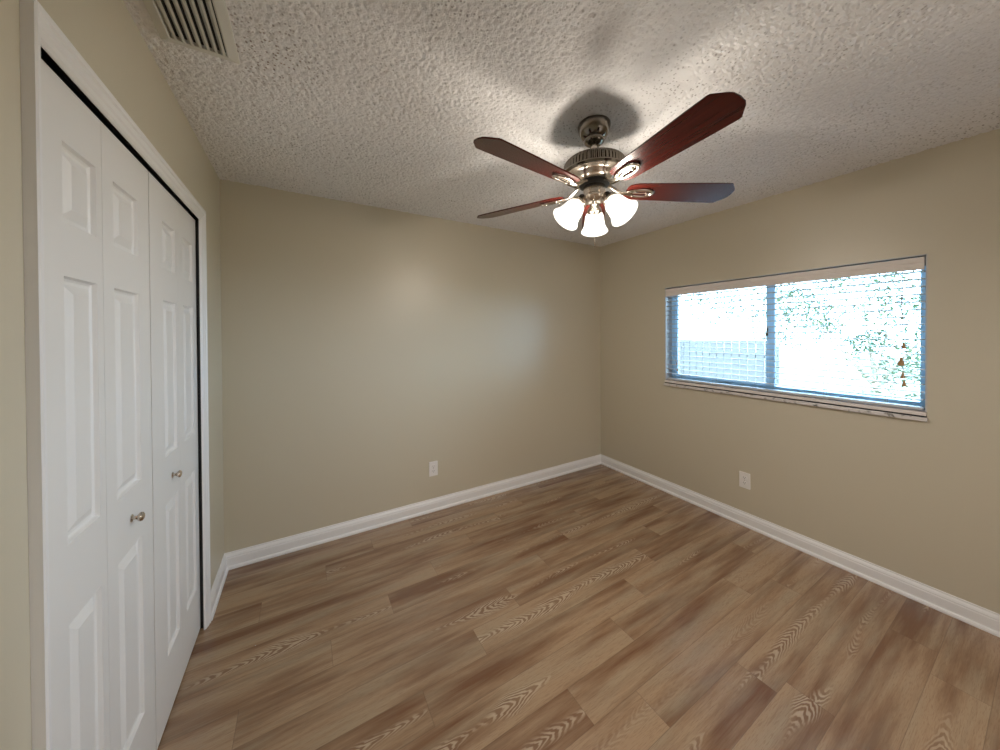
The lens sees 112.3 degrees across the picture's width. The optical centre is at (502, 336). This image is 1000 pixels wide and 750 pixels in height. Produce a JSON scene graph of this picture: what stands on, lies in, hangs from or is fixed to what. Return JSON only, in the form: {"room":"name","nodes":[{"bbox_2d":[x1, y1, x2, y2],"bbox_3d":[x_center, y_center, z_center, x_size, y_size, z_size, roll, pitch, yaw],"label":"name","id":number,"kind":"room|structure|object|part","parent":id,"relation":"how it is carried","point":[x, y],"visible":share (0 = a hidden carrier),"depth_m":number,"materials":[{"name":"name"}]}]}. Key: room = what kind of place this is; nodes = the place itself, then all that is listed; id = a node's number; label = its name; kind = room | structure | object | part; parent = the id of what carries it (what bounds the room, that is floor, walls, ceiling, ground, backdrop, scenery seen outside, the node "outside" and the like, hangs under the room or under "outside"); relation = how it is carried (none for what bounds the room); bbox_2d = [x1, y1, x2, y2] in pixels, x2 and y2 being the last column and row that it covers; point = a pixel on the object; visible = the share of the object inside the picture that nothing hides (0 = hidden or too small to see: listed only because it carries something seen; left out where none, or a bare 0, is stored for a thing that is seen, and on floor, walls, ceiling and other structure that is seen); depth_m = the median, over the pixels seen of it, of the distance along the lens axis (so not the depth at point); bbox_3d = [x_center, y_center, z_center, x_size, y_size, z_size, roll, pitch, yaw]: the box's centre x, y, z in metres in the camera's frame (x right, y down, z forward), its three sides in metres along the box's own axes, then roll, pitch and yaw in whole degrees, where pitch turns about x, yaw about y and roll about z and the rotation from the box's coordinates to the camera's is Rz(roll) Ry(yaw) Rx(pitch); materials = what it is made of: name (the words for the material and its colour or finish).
{"room":"empty bedroom","nodes":[
{"label":"empty bedroom","id":0,"kind":"room"},
{"bbox_2d":[0,0,223,749],"bbox_3d":[-0.869,0.267,0.507,0.100,2.500,3.620,-1,1,-31],"label":"wall","id":1,"kind":"structure","parent":0,"point":[105,34],"depth_m":0.61,"materials":[{"name":"beige paint"}]},
{"bbox_2d":[41,59,155,749],"bbox_3d":[-1.061,0.443,0.901,0.060,2.024,0.604,-1,1,-31],"label":"door","id":2,"kind":"structure","parent":1,"relation":"in","point":[96,218],"depth_m":0.86,"materials":[{"name":"white paint"}]},
{"bbox_3d":[-1.117,0.554,1.028,0.029,0.028,0.028,-1,1,-31],"label":"knob","id":3,"kind":"part","parent":2,"relation":"part of","materials":[{"name":"silver metal"}]},
{"bbox_2d":[19,0,210,749],"bbox_3d":[-1.188,0.414,1.168,0.020,2.097,1.258,-1,1,-31],"label":"trim","id":4,"kind":"structure","parent":1,"relation":"attached to","point":[38,30],"depth_m":0.63,"materials":[{"name":"white paint"}]},
{"bbox_2d":[41,47,192,214],"bbox_3d":[-1.235,-0.605,1.135,0.028,0.020,1.192,-1,1,-31],"label":"trim","id":5,"kind":"structure","parent":1,"relation":"attached to","point":[45,57],"depth_m":0.93,"materials":[{"name":"black metal"}]},
{"bbox_2d":[148,171,200,749],"bbox_3d":[-1.364,0.440,1.415,0.060,2.024,0.578,-1,1,-31],"label":"door","id":6,"kind":"structure","parent":1,"relation":"in","point":[172,238],"depth_m":1.35,"materials":[{"name":"white paint"}]},
{"bbox_3d":[-1.304,0.552,1.345,0.029,0.028,0.028,-1,1,-31],"label":"knob","id":7,"kind":"part","parent":6,"relation":"part of","materials":[{"name":"silver metal"}]},
{"bbox_2d":[188,212,203,628],"bbox_3d":[-1.240,0.421,1.136,0.099,2.085,1.220,-1,1,-31],"label":"trim","id":8,"kind":"structure","parent":1,"relation":"attached to","point":[194,217],"depth_m":1.67,"materials":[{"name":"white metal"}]},
{"bbox_2d":[211,553,228,620],"bbox_3d":[-1.615,1.409,1.911,0.024,0.101,0.452,-1,1,-31],"label":"baseboard","id":9,"kind":"structure","parent":1,"relation":"attached to","point":[220,578],"depth_m":1.90,"materials":[{"name":"white paint"}]},
{"bbox_2d":[220,179,600,552],"bbox_3d":[-0.572,0.246,2.854,4.238,2.500,0.120,-1,1,-31],"label":"wall","id":10,"kind":"structure","parent":0,"point":[364,347],"depth_m":2.58,"materials":[{"name":"beige paint"}]},
{"bbox_2d":[225,454,600,569],"bbox_3d":[-0.305,1.393,2.933,3.318,0.101,0.024,-1,1,-31],"label":"baseboard","id":11,"kind":"structure","parent":10,"relation":"attached to","point":[271,549],"depth_m":2.59,"materials":[{"name":"white paint"}]},
{"bbox_2d":[429,461,437,476],"bbox_3d":[-0.571,1.098,2.784,0.074,0.120,0.008,-1,1,-31],"label":"wall outlet","id":12,"kind":"object","parent":10,"relation":"attached to","point":[433,466],"visible":1,"depth_m":2.78,"materials":[{"name":"white plastic"}]},
{"bbox_2d":[123,0,999,246],"bbox_3d":[0.311,-1.058,1.256,4.518,0.156,4.120,-1,1,-31],"label":"ceiling","id":13,"kind":"structure","parent":0,"point":[384,104],"depth_m":1.34,"materials":[{"name":"paint"}]},
{"bbox_2d":[143,0,239,63],"bbox_3d":[-0.884,-0.965,0.910,0.203,0.020,0.530,-1,1,-31],"label":"ceiling vent","id":14,"kind":"object","parent":13,"relation":"in","point":[204,26],"visible":1,"depth_m":1.03,"materials":[{"name":"grey metal"}]},
{"bbox_2d":[473,92,745,246],"bbox_3d":[0.417,-0.694,1.520,1.258,0.581,1.259,-1,1,-31],"label":"ceiling fan","id":15,"kind":"object","parent":13,"relation":"hanging from","point":[593,170],"visible":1,"depth_m":1.42,"materials":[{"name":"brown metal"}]},
{"bbox_3d":[0.085,-0.677,1.778,0.514,0.006,0.145,0,14,33],"label":"blade","id":16,"kind":"part","parent":15,"relation":"part of","materials":[{"name":"brown wood"}]},
{"bbox_3d":[0.113,-0.673,1.300,0.514,0.006,0.145,-1,14,-39],"label":"blade","id":17,"kind":"part","parent":15,"relation":"part of","materials":[{"name":"brown wood"}]},
{"bbox_3d":[0.531,-0.681,1.952,0.145,0.006,0.514,-14,-3,14],"label":"blade","id":18,"kind":"part","parent":15,"relation":"part of","materials":[{"name":"brown wood"}]},
{"bbox_3d":[0.415,-0.518,1.505,0.009,0.234,0.009,-1,1,-31],"label":"pull chain","id":19,"kind":"part","parent":15,"relation":"part of","materials":[{"name":"silver metal"}]},
{"bbox_3d":[0.576,-0.675,1.180,0.145,0.006,0.514,13,-5,-21],"label":"blade","id":20,"kind":"part","parent":15,"relation":"part of","materials":[{"name":"brown wood"}]},
{"bbox_3d":[0.834,-0.680,1.583,0.514,0.006,0.145,0,-13,-3],"label":"blade","id":21,"kind":"part","parent":15,"relation":"part of","materials":[{"name":"brown wood"}]},
{"bbox_2d":[157,464,999,749],"bbox_3d":[0.321,1.454,1.186,4.018,0.001,3.670,-1,1,-31],"label":"floor","id":22,"kind":"structure","parent":0,"point":[599,607],"depth_m":1.58,"materials":[{"name":"brown wood"}]},
{"bbox_2d":[600,129,999,613],"bbox_3d":[2.117,0.236,2.270,0.200,2.500,3.620,-1,1,-31],"label":"wall","id":23,"kind":"structure","parent":0,"point":[919,501],"depth_m":2.04,"materials":[{"name":"beige paint"}]},
{"bbox_2d":[739,471,749,489],"bbox_3d":[1.842,1.092,2.547,0.008,0.120,0.074,-1,1,-31],"label":"wall outlet","id":24,"kind":"object","parent":23,"relation":"attached to","point":[744,478],"visible":1,"depth_m":2.54,"materials":[{"name":"white plastic"}]},
{"bbox_2d":[663,254,927,421],"bbox_3d":[1.969,0.003,2.495,0.222,0.900,1.524,-1,1,-31],"label":"window","id":25,"kind":"structure","parent":23,"relation":"in","point":[910,414],"depth_m":2.38,"materials":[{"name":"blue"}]},
{"bbox_3d":[1.808,-0.021,2.821,0.026,0.772,0.707,-1,1,-31],"label":"sliding sash","id":26,"kind":"part","parent":25,"relation":"part of","materials":[{"name":"clear glass"}]},
{"bbox_2d":[665,257,925,410],"bbox_3d":[1.910,-0.017,2.460,0.080,0.832,1.496,-1,1,-31],"label":"window blind","id":27,"kind":"object","parent":25,"relation":"attached to","point":[919,263],"visible":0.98,"depth_m":2.19,"materials":[{"name":"white plastic"}]},
{"bbox_3d":[1.614,-0.004,2.989,0.054,0.777,0.001,-1,1,-31],"label":"ladder cord","id":28,"kind":"part","parent":27,"relation":"part of","materials":[{"name":"white fabric"}]},
{"bbox_3d":[1.924,0.391,2.470,0.048,0.016,1.492,-1,1,-31],"label":"rail","id":29,"kind":"part","parent":27,"relation":"part of","materials":[{"name":"grey plastic"}]},
{"bbox_3d":[2.095,0.000,2.174,0.054,0.777,0.001,-1,1,-31],"label":"ladder cord","id":30,"kind":"part","parent":27,"relation":"part of","materials":[{"name":"white fabric"}]},
{"bbox_3d":[2.230,0.001,1.945,0.054,0.777,0.001,-1,1,-31],"label":"ladder cord","id":31,"kind":"part","parent":27,"relation":"part of","materials":[{"name":"white fabric"}]},
{"bbox_3d":[2.233,-0.080,1.870,0.010,0.567,0.007,-1,1,-31],"label":"lift cord","id":32,"kind":"part","parent":27,"relation":"part of","materials":[{"name":"white fabric"}]},
{"bbox_3d":[2.235,-0.058,1.867,0.010,0.612,0.010,-1,1,-31],"label":"lift cord","id":33,"kind":"part","parent":27,"relation":"part of","materials":[{"name":"white fabric"}]},
{"bbox_3d":[1.907,0.442,2.461,0.072,0.022,1.524,-1,1,-31],"label":"marble sill","id":34,"kind":"part","parent":25,"relation":"part of","materials":[{"name":"white stone"}]},
{"bbox_2d":[601,454,999,636],"bbox_3d":[2.027,1.386,2.222,0.024,0.101,3.620,-1,1,-31],"label":"baseboard","id":35,"kind":"structure","parent":23,"relation":"attached to","point":[984,619],"depth_m":2.09,"materials":[{"name":"white paint"}]},
{"label":"outside","id":36,"kind":"structure","parent":0,"visible":0},
{"bbox_2d":[731,351,919,400],"bbox_3d":[13.039,1.493,12.512,29.000,0.080,42.900,-1,1,-31],"label":"ground","id":37,"kind":"structure","parent":36,"point":[782,358],"depth_m":13.00,"materials":[{"name":"white"}]},
{"bbox_2d":[679,340,779,385],"bbox_3d":[3.124,0.816,10.312,0.162,1.500,8.800,-1,1,-31],"label":"fence","id":38,"kind":"object","parent":37,"relation":"on","point":[725,344],"visible":0.09,"depth_m":7.25,"materials":[{"name":"grey"}]},
{"bbox_3d":[5.363,0.883,6.582,0.100,1.400,0.100,-1,1,-31],"label":"post","id":39,"kind":"part","parent":38,"relation":"part of","materials":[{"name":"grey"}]},
{"bbox_2d":[680,270,920,340],"bbox_3d":[11.585,-2.045,14.230,3.405,7.069,11.014,-1,1,-31],"label":"tree","id":40,"kind":"object","parent":37,"relation":"on","point":[908,275],"visible":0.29,"depth_m":14.14,"materials":[{"name":"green plant"}]},
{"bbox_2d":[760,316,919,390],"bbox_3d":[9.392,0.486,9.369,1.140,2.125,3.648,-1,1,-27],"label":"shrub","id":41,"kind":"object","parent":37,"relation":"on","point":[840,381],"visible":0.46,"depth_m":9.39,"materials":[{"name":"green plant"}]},
{"bbox_2d":[762,272,920,396],"bbox_3d":[7.489,-0.150,6.892,1.798,3.446,3.898,-1,1,-31],"label":"tree","id":42,"kind":"object","parent":37,"relation":"on","point":[871,356],"visible":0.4,"depth_m":6.86,"materials":[{"name":"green plant"}]},
{"bbox_2d":[842,354,919,400],"bbox_3d":[5.097,0.917,4.214,0.800,1.400,1.414,-1,1,-31],"label":"bush","id":43,"kind":"object","parent":37,"relation":"on","point":[891,358],"visible":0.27,"depth_m":4.27,"materials":[{"name":"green plant"}]}
]}

